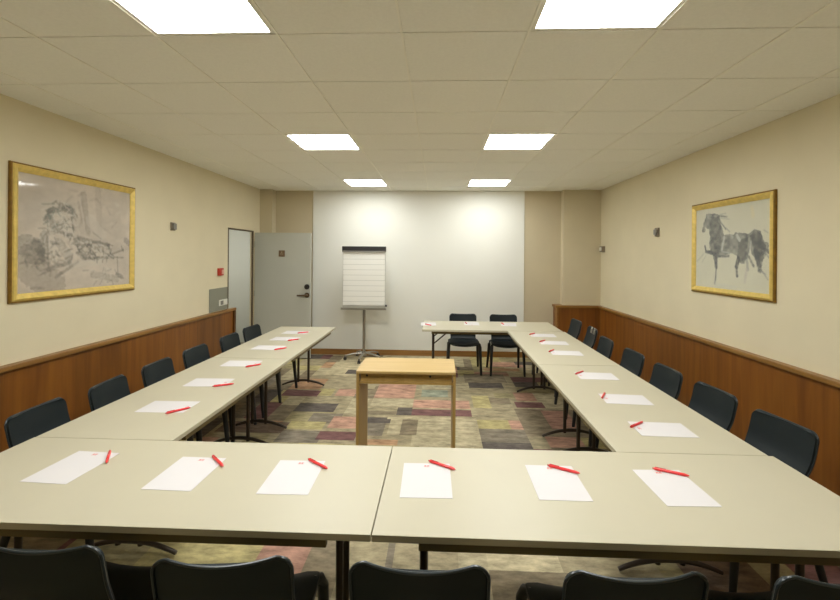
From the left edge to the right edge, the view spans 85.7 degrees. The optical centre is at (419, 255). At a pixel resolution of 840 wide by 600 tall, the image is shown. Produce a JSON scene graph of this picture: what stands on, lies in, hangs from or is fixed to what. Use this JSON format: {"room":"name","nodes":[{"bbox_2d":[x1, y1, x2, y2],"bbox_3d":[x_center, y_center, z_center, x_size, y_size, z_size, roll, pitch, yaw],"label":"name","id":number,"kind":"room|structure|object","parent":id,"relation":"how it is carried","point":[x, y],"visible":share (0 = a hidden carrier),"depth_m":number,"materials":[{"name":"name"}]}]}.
{"room":"conference room","nodes":[
{"label":"conference room","id":0,"kind":"room"},
{"bbox_2d":[0,93,259,365],"bbox_3d":[-2.880,0.280,3.559,0.050,2.775,8.370,0,0,2],"label":"wall","id":1,"kind":"structure","parent":0,"point":[175,271],"depth_m":4.47,"materials":[{"name":"beige paint"}]},
{"bbox_2d":[7,160,134,303],"bbox_3d":[-2.824,-0.160,3.797,0.036,0.999,1.294,0,0,2],"label":"framed picture","id":2,"kind":"object","parent":1,"relation":"attached to","point":[70,235],"visible":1,"depth_m":3.63,"materials":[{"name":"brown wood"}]},
{"bbox_2d":[0,311,232,452],"bbox_3d":[-2.871,1.230,2.958,0.035,0.875,7.170,0,0,2],"label":"wainscoting","id":3,"kind":"structure","parent":1,"relation":"attached to","point":[70,378],"depth_m":3.91,"materials":[{"name":"brown wood"}]},
{"bbox_2d":[0,308,235,372],"bbox_3d":[-2.851,0.777,2.982,0.065,0.036,7.220,0,0,2],"label":"trim","id":4,"kind":"structure","parent":1,"relation":"attached to","point":[5,368],"depth_m":3.90,"materials":[{"name":"brown wood"}]},
{"bbox_2d":[170,222,176,230],"bbox_3d":[-2.766,-0.322,5.091,0.040,0.090,0.075,0,0,2],"label":"wall sensor","id":5,"kind":"object","parent":1,"relation":"attached to","point":[173,226],"visible":1,"depth_m":5.06,"materials":[{"name":"grey plastic"}]},
{"bbox_2d":[209,287,227,312],"bbox_3d":[-2.745,0.603,6.176,0.006,0.310,0.510,0,0,2],"label":"wall plate","id":6,"kind":"object","parent":1,"relation":"attached to","point":[217,294],"visible":1,"depth_m":6.14,"materials":[{"name":"grey metal"}]},
{"bbox_2d":[219,299,226,305],"bbox_3d":[-2.729,0.650,6.257,0.019,0.080,0.204,0,0,2],"label":"light switch","id":7,"kind":"object","parent":6,"relation":"attached to","point":[223,301],"visible":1,"depth_m":6.24,"materials":[{"name":"white plastic"}]},
{"bbox_2d":[217,268,223,275],"bbox_3d":[-2.724,0.228,6.196,0.040,0.100,0.118,0,0,2],"label":"button","id":8,"kind":"object","parent":1,"relation":"attached to","point":[220,271],"visible":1,"depth_m":6.16,"materials":[{"name":"red plastic"}]},
{"bbox_2d":[233,310,235,332],"bbox_3d":[-2.707,1.232,6.561,0.060,0.872,0.045,0,0,2],"label":"trim","id":9,"kind":"structure","parent":1,"relation":"attached to","point":[234,311],"depth_m":6.54,"materials":[{"name":"brown wood"}]},
{"bbox_2d":[227,228,253,325],"bbox_3d":[-2.726,0.637,6.880,0.026,2.062,0.884,0,0,2],"label":"doorway","id":10,"kind":"structure","parent":1,"relation":"in","point":[252,252],"depth_m":7.30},
{"bbox_2d":[254,233,311,357],"bbox_3d":[-2.231,0.649,7.314,0.927,2.023,0.119,0,0,2],"label":"door","id":11,"kind":"structure","parent":10,"relation":"attached to","point":[282,291],"depth_m":7.33,"materials":[{"name":"grey paint"}]},
{"bbox_2d":[228,229,249,341],"bbox_3d":[-3.612,0.411,7.008,1.700,2.500,3.500,0,0,2],"label":"wall","id":12,"kind":"structure","parent":0,"point":[239,241],"depth_m":8.65,"materials":[{"name":"paint"}]},
{"bbox_2d":[260,189,275,232],"bbox_3d":[-2.578,0.282,7.655,0.210,2.775,0.160,0,0,2],"label":"wall","id":13,"kind":"structure","parent":0,"point":[267,196],"depth_m":7.58,"materials":[{"name":"beige paint"}]},
{"bbox_2d":[276,191,560,351],"bbox_3d":[0.128,0.303,7.637,5.720,2.775,0.068,0,0,2],"label":"wall","id":14,"kind":"structure","parent":0,"point":[448,252],"depth_m":7.60,"materials":[{"name":"white paint"}]},
{"bbox_2d":[312,348,527,357],"bbox_3d":[0.186,1.645,7.607,4.040,0.093,0.022,0,0,2],"label":"baseboard","id":15,"kind":"structure","parent":14,"relation":"attached to","point":[314,350],"depth_m":7.61,"materials":[{"name":"brown wood"}]},
{"bbox_2d":[0,0,839,191],"bbox_3d":[-0.037,-1.111,3.440,5.720,0.069,8.470,0,0,2],"label":"ceiling","id":16,"kind":"structure","parent":0,"point":[420,87],"depth_m":2.85,"materials":[{"name":"tile"}]},
{"bbox_2d":[111,0,274,35],"bbox_3d":[-1.020,-1.093,1.935,0.604,0.012,0.604,0,0,2],"label":"recessed light","id":17,"kind":"object","parent":16,"relation":"in","point":[161,17],"visible":0.88,"depth_m":2.08,"materials":[{"name":"white plastic"}]},
{"bbox_2d":[284,134,360,149],"bbox_3d":[-0.917,-1.092,4.383,0.604,0.012,0.604,0,0,2],"label":"recessed light","id":18,"kind":"object","parent":16,"relation":"in","point":[304,141],"visible":0.91,"depth_m":4.36,"materials":[{"name":"white plastic"}]},
{"bbox_2d":[343,180,386,185],"bbox_3d":[-0.814,-1.091,6.830,0.604,0.012,0.604,0,0,2],"label":"recessed light","id":19,"kind":"object","parent":16,"relation":"in","point":[349,182],"visible":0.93,"depth_m":6.82,"materials":[{"name":"white plastic"}]},
{"bbox_2d":[467,180,511,185],"bbox_3d":[1.022,-1.077,6.753,0.604,0.012,0.604,0,0,2],"label":"recessed light","id":20,"kind":"object","parent":16,"relation":"in","point":[471,182],"visible":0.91,"depth_m":6.73,"materials":[{"name":"white plastic"}]},
{"bbox_2d":[482,133,556,149],"bbox_3d":[0.919,-1.078,4.305,0.604,0.012,0.604,0,0,2],"label":"recessed light","id":21,"kind":"object","parent":16,"relation":"in","point":[494,141],"visible":0.89,"depth_m":4.29,"materials":[{"name":"white plastic"}]},
{"bbox_2d":[531,0,685,30],"bbox_3d":[0.816,-1.079,1.857,0.604,0.012,0.604,0,0,2],"label":"recessed light","id":22,"kind":"object","parent":16,"relation":"in","point":[553,15],"visible":0.9,"depth_m":2.03,"materials":[{"name":"white plastic"}]},
{"bbox_2d":[0,354,839,599],"bbox_3d":[-0.059,1.690,3.440,5.620,0.001,8.370,0,0,2],"label":"floor","id":23,"kind":"structure","parent":0,"point":[491,413],"depth_m":4.27,"materials":[{"name":"carpet"}]},
{"bbox_2d":[0,397,93,547],"bbox_3d":[-1.968,1.271,2.598,0.542,0.810,0.503,0,0,-1],"label":"chair","id":24,"kind":"object","parent":23,"relation":"on","point":[32,422],"visible":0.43,"depth_m":2.57,"materials":[{"name":"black plastic"}]},
{"bbox_2d":[0,545,152,599],"bbox_3d":[-1.159,1.278,1.610,0.503,0.810,0.542,0,0,2],"label":"chair","id":25,"kind":"object","parent":23,"relation":"on","point":[82,572],"visible":0.9,"depth_m":1.38,"materials":[{"name":"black plastic"}]},
{"bbox_2d":[88,374,193,440],"bbox_3d":[-1.926,1.272,3.139,0.542,0.810,0.503,0,0,-4],"label":"chair","id":26,"kind":"object","parent":23,"relation":"on","point":[102,394],"visible":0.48,"depth_m":3.14,"materials":[{"name":"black plastic"}]},
{"bbox_2d":[37,358,289,554],"bbox_3d":[-1.597,1.308,3.252,0.729,0.721,1.827,0,0,2],"label":"folding table","id":27,"kind":"object","parent":23,"relation":"on","point":[118,419],"visible":0.73,"depth_m":2.87,"materials":[{"name":"beige laminate"}]},
{"bbox_2d":[135,401,199,412],"bbox_3d":[-1.573,0.947,2.832,0.297,0.001,0.210,0,0,1],"label":"paper","id":28,"kind":"object","parent":27,"relation":"on","point":[156,406],"visible":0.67,"depth_m":2.83,"materials":[{"name":"white paper"}]},
{"bbox_2d":[165,407,190,413],"bbox_3d":[-1.467,0.939,2.747,0.013,0.015,0.145,0,0,42],"label":"ballpoint pen","id":29,"kind":"object","parent":28,"relation":"on","point":[185,408],"visible":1,"depth_m":2.74,"materials":[{"name":"red plastic"}]},
{"bbox_2d":[183,378,233,386],"bbox_3d":[-1.567,0.947,3.372,0.297,0.001,0.210,0,0,0],"label":"paper","id":30,"kind":"object","parent":27,"relation":"on","point":[198,382],"visible":1,"depth_m":3.37,"materials":[{"name":"white paper"}]},
{"bbox_2d":[212,383,233,386],"bbox_3d":[-1.427,0.940,3.286,0.145,0.015,0.013,0,0,-30],"label":"ballpoint pen","id":31,"kind":"object","parent":30,"relation":"on","point":[217,385],"visible":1,"depth_m":3.28,"materials":[{"name":"red plastic"}]},
{"bbox_2d":[221,360,261,366],"bbox_3d":[-1.560,0.947,3.961,0.297,0.001,0.210,0,0,0],"label":"paper","id":32,"kind":"object","parent":27,"relation":"on","point":[231,362],"visible":1,"depth_m":3.96,"materials":[{"name":"white paper"}]},
{"bbox_2d":[141,357,229,441],"bbox_3d":[-1.917,1.272,3.692,0.542,0.810,0.503,0,0,0],"label":"chair","id":33,"kind":"object","parent":23,"relation":"on","point":[154,372],"visible":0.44,"depth_m":3.73,"materials":[{"name":"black plastic"}]},
{"bbox_2d":[0,437,391,599],"bbox_3d":[-1.088,1.312,1.952,1.862,0.721,0.721,0,0,2],"label":"folding table","id":34,"kind":"object","parent":23,"relation":"on","point":[108,501],"visible":0.78,"depth_m":1.79,"materials":[{"name":"beige laminate"}]},
{"bbox_2d":[19,451,118,483],"bbox_3d":[-1.556,0.947,2.031,0.210,0.001,0.297,0,0,5],"label":"paper","id":35,"kind":"object","parent":34,"relation":"on","point":[64,471],"visible":1,"depth_m":2.01,"materials":[{"name":"white paper"}]},
{"bbox_2d":[105,450,110,462],"bbox_3d":[-1.456,0.940,2.117,0.013,0.015,0.145,0,0,-29],"label":"ballpoint pen","id":36,"kind":"object","parent":35,"relation":"on","point":[109,451],"visible":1,"depth_m":2.10,"materials":[{"name":"red plastic"}]},
{"bbox_2d":[141,457,225,490],"bbox_3d":[-1.021,0.951,1.981,0.210,0.001,0.297,0,0,3],"label":"paper","id":37,"kind":"object","parent":34,"relation":"on","point":[185,474],"visible":1,"depth_m":1.96,"materials":[{"name":"white paper"}]},
{"bbox_2d":[212,455,223,466],"bbox_3d":[-0.929,0.944,2.081,0.013,0.015,0.145,0,0,-43],"label":"ballpoint pen","id":38,"kind":"object","parent":37,"relation":"on","point":[214,457],"visible":1,"depth_m":2.07,"materials":[{"name":"red plastic"}]},
{"bbox_2d":[256,460,324,494],"bbox_3d":[-0.548,0.955,1.956,0.210,0.001,0.297,0,0,1],"label":"paper","id":39,"kind":"object","parent":34,"relation":"on","point":[289,477],"visible":1,"depth_m":1.94,"materials":[{"name":"white paper"}]},
{"bbox_2d":[308,458,327,468],"bbox_3d":[-0.465,0.947,2.062,0.145,0.015,0.013,0,0,40],"label":"ballpoint pen","id":40,"kind":"object","parent":39,"relation":"on","point":[309,459],"visible":1,"depth_m":2.06,"materials":[{"name":"red plastic"}]},
{"bbox_2d":[179,343,256,441],"bbox_3d":[-1.897,1.272,4.269,0.542,0.810,0.503,0,0,3],"label":"chair","id":41,"kind":"object","parent":23,"relation":"on","point":[195,355],"visible":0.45,"depth_m":4.28,"materials":[{"name":"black plastic"}]},
{"bbox_2d":[150,555,328,599],"bbox_3d":[-0.594,1.282,1.555,0.503,0.810,0.542,0,0,-3],"label":"chair","id":42,"kind":"object","parent":23,"relation":"on","point":[273,577],"visible":1,"depth_m":1.32,"materials":[{"name":"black plastic"}]},
{"bbox_2d":[219,332,281,417],"bbox_3d":[-1.855,1.272,4.927,0.542,0.810,0.503,0,0,3],"label":"chair","id":43,"kind":"object","parent":23,"relation":"on","point":[232,340],"visible":0.44,"depth_m":4.95,"materials":[{"name":"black plastic"}]},
{"bbox_2d":[242,324,297,399],"bbox_3d":[-1.841,1.272,5.520,0.542,0.810,0.503,0,0,7],"label":"chair","id":44,"kind":"object","parent":23,"relation":"on","point":[254,331],"visible":0.41,"depth_m":5.62,"materials":[{"name":"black plastic"}]},
{"bbox_2d":[212,326,335,428],"bbox_3d":[-1.520,1.309,5.085,0.729,0.721,1.827,0,0,2],"label":"folding table","id":45,"kind":"object","parent":23,"relation":"on","point":[294,350],"visible":0.82,"depth_m":4.76,"materials":[{"name":"beige laminate"}]},
{"bbox_2d":[250,345,284,349],"bbox_3d":[-1.552,0.947,4.639,0.297,0.001,0.210,0,0,4],"label":"paper","id":46,"kind":"object","parent":45,"relation":"on","point":[259,347],"visible":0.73,"depth_m":4.64,"materials":[{"name":"white paper"}]},
{"bbox_2d":[270,337,300,340],"bbox_3d":[-1.526,0.947,5.130,0.297,0.001,0.210,0,0,4],"label":"paper","id":47,"kind":"object","parent":45,"relation":"on","point":[275,338],"visible":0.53,"depth_m":5.14,"materials":[{"name":"white paper"}]},
{"bbox_2d":[281,331,309,333],"bbox_3d":[-1.521,0.947,5.551,0.297,0.001,0.210,0,0,4],"label":"paper","id":48,"kind":"object","parent":45,"relation":"on","point":[286,332],"visible":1,"depth_m":5.54,"materials":[{"name":"white paper"}]},
{"bbox_2d":[341,246,386,363],"bbox_3d":[-0.933,0.770,7.325,0.678,1.825,0.600,0,0,-29],"label":"easel","id":49,"kind":"object","parent":23,"relation":"on","point":[364,267],"visible":0.92,"depth_m":7.25,"materials":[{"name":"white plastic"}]},
{"bbox_2d":[341,308,385,309],"bbox_3d":[-0.903,0.854,7.253,0.720,0.033,0.086,0,0,2],"label":"tray","id":50,"kind":"object","parent":49,"relation":"on","point":[341,308],"depth_m":7.21,"materials":[{"name":"metal"}]},
{"bbox_2d":[356,357,455,447],"bbox_3d":[-0.104,1.299,3.767,0.780,0.780,0.470,0,0,2],"label":"console table","id":51,"kind":"object","parent":23,"relation":"on","point":[410,371],"visible":0.86,"depth_m":3.58,"materials":[{"name":"brown wood"}]},
{"bbox_2d":[348,561,490,599],"bbox_3d":[0.004,1.287,1.536,0.503,0.810,0.542,0,0,2],"label":"chair","id":52,"kind":"object","parent":23,"relation":"on","point":[367,580],"visible":1,"depth_m":1.29,"materials":[{"name":"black plastic"}]},
{"bbox_2d":[446,313,481,375],"bbox_3d":[0.640,1.292,6.658,0.503,0.810,0.542,0,0,2],"label":"chair","id":53,"kind":"object","parent":23,"relation":"on","point":[459,340],"visible":0.77,"depth_m":6.78,"materials":[{"name":"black plastic"}]},
{"bbox_2d":[422,321,562,385],"bbox_3d":[0.941,1.333,6.221,1.800,0.730,0.790,0,0,2],"label":"folding table","id":54,"kind":"object","parent":23,"relation":"on","point":[442,327],"visible":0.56,"depth_m":5.99,"materials":[{"name":"beige laminate"}]},
{"bbox_2d":[421,322,435,325],"bbox_3d":[0.118,0.960,6.320,0.210,0.001,0.297,0,0,0],"label":"paper","id":55,"kind":"object","parent":54,"relation":"on","point":[422,323],"visible":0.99,"depth_m":6.36,"materials":[{"name":"white paper"}]},
{"bbox_2d":[464,322,478,324],"bbox_3d":[0.726,0.965,6.385,0.210,0.001,0.297,0,0,4],"label":"paper","id":56,"kind":"object","parent":54,"relation":"on","point":[468,323],"visible":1,"depth_m":6.40,"materials":[{"name":"white paper"}]},
{"bbox_2d":[501,323,515,325],"bbox_3d":[1.239,0.969,6.333,0.210,0.001,0.297,0,0,10],"label":"paper","id":57,"kind":"object","parent":54,"relation":"on","point":[505,324],"visible":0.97,"depth_m":6.33,"materials":[{"name":"white paper"}]},
{"bbox_2d":[486,314,525,376],"bbox_3d":[1.243,1.297,6.603,0.503,0.810,0.542,0,0,2],"label":"chair","id":58,"kind":"object","parent":23,"relation":"on","point":[502,341],"visible":0.67,"depth_m":6.73,"materials":[{"name":"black plastic"}]},
{"bbox_2d":[536,318,581,382],"bbox_3d":[1.946,1.302,6.305,0.542,0.810,0.503,0,0,0],"label":"chair","id":59,"kind":"object","parent":23,"relation":"on","point":[574,330],"visible":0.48,"depth_m":6.34,"materials":[{"name":"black plastic"}]},
{"bbox_2d":[507,331,619,436],"bbox_3d":[1.439,1.332,4.889,0.724,0.721,1.777,0,0,2],"label":"folding table","id":60,"kind":"object","parent":23,"relation":"on","point":[538,353],"visible":0.72,"depth_m":4.61,"materials":[{"name":"beige laminate"}]},
{"bbox_2d":[531,334,555,336],"bbox_3d":[1.486,0.971,5.482,0.297,0.001,0.210,0,0,5],"label":"paper","id":61,"kind":"object","parent":60,"relation":"on","point":[532,335],"visible":1,"depth_m":5.47,"materials":[{"name":"white paper"}]},
{"bbox_2d":[540,341,568,344],"bbox_3d":[1.479,0.971,5.015,0.297,0.001,0.210,0,0,6],"label":"paper","id":62,"kind":"object","parent":60,"relation":"on","point":[542,342],"visible":1,"depth_m":4.98,"materials":[{"name":"white paper"}]},
{"bbox_2d":[551,350,583,355],"bbox_3d":[1.450,0.971,4.497,0.297,0.001,0.210,0,0,6],"label":"paper","id":63,"kind":"object","parent":60,"relation":"on","point":[554,352],"visible":1,"depth_m":4.47,"materials":[{"name":"white paper"}]},
{"bbox_2d":[548,326,597,396],"bbox_3d":[1.909,1.298,5.642,0.542,0.818,0.503,0,0,6],"label":"chair","id":64,"kind":"object","parent":23,"relation":"on","point":[591,334],"visible":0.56,"depth_m":5.65,"materials":[{"name":"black plastic"}]},
{"bbox_2d":[554,336,613,419],"bbox_3d":[1.788,1.301,4.918,0.542,0.810,0.503,0,0,4],"label":"chair","id":65,"kind":"object","parent":23,"relation":"on","point":[605,345],"visible":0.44,"depth_m":4.95,"materials":[{"name":"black plastic"}]},
{"bbox_2d":[372,446,839,590],"bbox_3d":[0.770,1.327,1.874,1.847,0.721,0.721,0,0,2],"label":"folding table","id":66,"kind":"object","parent":23,"relation":"on","point":[771,512],"visible":0.9,"depth_m":1.70,"materials":[{"name":"beige laminate"}]},
{"bbox_2d":[400,463,452,498],"bbox_3d":[0.028,0.959,1.938,0.210,0.001,0.297,0,0,1],"label":"paper","id":67,"kind":"object","parent":66,"relation":"on","point":[419,480],"visible":1,"depth_m":1.92,"materials":[{"name":"white paper"}]},
{"bbox_2d":[428,459,455,469],"bbox_3d":[0.099,0.952,2.059,0.145,0.015,0.013,0,0,35],"label":"ballpoint pen","id":68,"kind":"object","parent":67,"relation":"on","point":[431,460],"visible":1,"depth_m":2.06,"materials":[{"name":"red plastic"}]},
{"bbox_2d":[525,465,592,501],"bbox_3d":[0.581,0.964,1.927,0.210,0.001,0.297,0,0,2],"label":"paper","id":69,"kind":"object","parent":66,"relation":"on","point":[549,483],"visible":1,"depth_m":1.90,"materials":[{"name":"white paper"}]},
{"bbox_2d":[547,464,579,473],"bbox_3d":[0.642,0.956,2.028,0.145,0.015,0.013,0,0,32],"label":"ballpoint pen","id":70,"kind":"object","parent":69,"relation":"on","point":[549,465],"visible":1,"depth_m":2.02,"materials":[{"name":"red plastic"}]},
{"bbox_2d":[633,470,721,506],"bbox_3d":[1.060,0.968,1.893,0.210,0.001,0.297,0,0,0],"label":"paper","id":71,"kind":"object","parent":66,"relation":"on","point":[672,489],"visible":1,"depth_m":1.87,"materials":[{"name":"white paper"}]},
{"bbox_2d":[652,467,688,475],"bbox_3d":[1.112,0.960,2.009,0.145,0.015,0.013,0,0,29],"label":"ballpoint pen","id":72,"kind":"object","parent":71,"relation":"on","point":[654,468],"visible":1,"depth_m":2.01,"materials":[{"name":"red plastic"}]},
{"bbox_2d":[572,348,644,446],"bbox_3d":[1.775,1.301,4.254,0.542,0.810,0.503,0,0,1],"label":"chair","id":73,"kind":"object","parent":23,"relation":"on","point":[633,361],"visible":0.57,"depth_m":4.26,"materials":[{"name":"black plastic"}]},
{"bbox_2d":[516,570,708,599],"bbox_3d":[0.610,1.292,1.510,0.503,0.810,0.542,0,0,0],"label":"chair","id":74,"kind":"object","parent":23,"relation":"on","point":[578,584],"visible":1,"depth_m":1.27,"materials":[{"name":"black plastic"}]},
{"bbox_2d":[596,363,682,447],"bbox_3d":[1.754,1.301,3.630,0.542,0.810,0.503,0,0,0],"label":"chair","id":75,"kind":"object","parent":23,"relation":"on","point":[666,379],"visible":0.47,"depth_m":3.64,"materials":[{"name":"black plastic"}]},
{"bbox_2d":[538,365,767,574],"bbox_3d":[1.364,1.332,3.105,0.724,0.721,1.781,0,0,2],"label":"folding table","id":76,"kind":"object","parent":23,"relation":"on","point":[607,422],"visible":0.66,"depth_m":2.74,"materials":[{"name":"beige laminate"}]},
{"bbox_2d":[574,372,618,379],"bbox_3d":[1.416,0.971,3.639,0.297,0.001,0.210,0,0,5],"label":"paper","id":77,"kind":"object","parent":76,"relation":"on","point":[584,375],"visible":1,"depth_m":3.62,"materials":[{"name":"white paper"}]},
{"bbox_2d":[599,394,653,404],"bbox_3d":[1.382,0.970,3.051,0.297,0.001,0.210,0,0,6],"label":"paper","id":78,"kind":"object","parent":76,"relation":"on","point":[608,398],"visible":1,"depth_m":3.04,"materials":[{"name":"white paper"}]},
{"bbox_2d":[627,421,698,437],"bbox_3d":[1.347,0.970,2.524,0.297,0.001,0.210,0,0,4],"label":"paper","id":79,"kind":"object","parent":76,"relation":"on","point":[660,429],"visible":1,"depth_m":2.52,"materials":[{"name":"white paper"}]},
{"bbox_2d":[630,421,642,427],"bbox_3d":[1.234,0.961,2.579,0.145,0.015,0.014,0,0,-37],"label":"ballpoint pen","id":80,"kind":"object","parent":79,"relation":"on","point":[640,422],"visible":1,"depth_m":2.56,"materials":[{"name":"red plastic"}]},
{"bbox_2d":[688,381,737,431],"bbox_3d":[1.765,1.301,3.056,0.542,0.810,0.503,0,0,-3],"label":"chair","id":81,"kind":"object","parent":23,"relation":"on","point":[719,406],"visible":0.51,"depth_m":3.06,"materials":[{"name":"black plastic"}]},
{"bbox_2d":[707,575,839,599],"bbox_3d":[1.208,1.296,1.490,0.503,0.810,0.542,0,0,2],"label":"chair","id":82,"kind":"object","parent":23,"relation":"on","point":[791,587],"visible":0.87,"depth_m":1.26,"materials":[{"name":"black plastic"}]},
{"bbox_2d":[729,409,827,592],"bbox_3d":[1.758,1.301,2.462,0.542,0.810,0.503,0,0,-5],"label":"chair","id":83,"kind":"object","parent":23,"relation":"on","point":[793,444],"visible":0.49,"depth_m":2.44,"materials":[{"name":"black plastic"}]},
{"bbox_2d":[560,190,600,304],"bbox_3d":[2.632,0.324,7.436,0.600,2.775,0.160,0,0,2],"label":"wall","id":84,"kind":"structure","parent":0,"point":[580,282],"depth_m":7.36,"materials":[{"name":"beige paint"}]},
{"bbox_2d":[555,308,558,327],"bbox_3d":[2.215,1.277,7.335,0.030,0.862,0.075,0,0,2],"label":"trim","id":85,"kind":"structure","parent":84,"relation":"attached to","point":[556,309],"depth_m":7.30,"materials":[{"name":"brown wood"}]},
{"bbox_2d":[552,304,599,307],"bbox_3d":[2.559,0.831,7.394,0.735,0.036,0.250,0,0,2],"label":"trim","id":86,"kind":"structure","parent":84,"relation":"attached to","point":[553,305],"depth_m":7.28,"materials":[{"name":"brown wood"}]},
{"bbox_2d":[553,307,598,350],"bbox_3d":[2.566,1.280,7.408,0.715,0.862,0.220,0,0,2],"label":"trim","id":87,"kind":"structure","parent":84,"relation":"attached to","point":[587,316],"depth_m":7.30,"materials":[{"name":"brown wood"}]},
{"bbox_2d":[600,94,839,379],"bbox_3d":[2.784,0.325,3.321,0.050,2.775,8.370,0,0,2],"label":"wall","id":88,"kind":"structure","parent":0,"point":[645,275],"depth_m":3.83,"materials":[{"name":"beige paint"}]},
{"bbox_2d":[599,246,604,251],"bbox_3d":[2.896,-0.097,7.215,0.060,0.090,0.120,0,0,2],"label":"wall thermostat","id":89,"kind":"object","parent":88,"relation":"attached to","point":[602,248],"visible":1,"depth_m":7.16,"materials":[{"name":"white plastic"}]},
{"bbox_2d":[653,228,659,235],"bbox_3d":[2.833,-0.277,5.436,0.040,0.100,0.090,0,0,2],"label":"wall sensor","id":90,"kind":"object","parent":88,"relation":"attached to","point":[656,231],"visible":1,"depth_m":5.41,"materials":[{"name":"grey plastic"}]},
{"bbox_2d":[598,306,839,387],"bbox_3d":[2.718,0.832,3.213,0.065,0.036,8.150,0,0,2],"label":"trim","id":91,"kind":"structure","parent":88,"relation":"attached to","point":[803,372],"depth_m":3.80,"materials":[{"name":"brown wood"}]},
{"bbox_2d":[599,309,839,495],"bbox_3d":[2.730,1.279,3.213,0.035,0.865,8.150,0,0,2],"label":"wainscoting","id":92,"kind":"structure","parent":88,"relation":"attached to","point":[814,405],"depth_m":3.83,"materials":[{"name":"brown wood"}]},
{"bbox_2d":[691,189,777,302],"bbox_3d":[2.777,-0.071,4.092,0.036,0.884,1.154,0,0,2],"label":"framed picture","id":93,"kind":"object","parent":88,"relation":"attached to","point":[734,240],"visible":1,"depth_m":3.97,"materials":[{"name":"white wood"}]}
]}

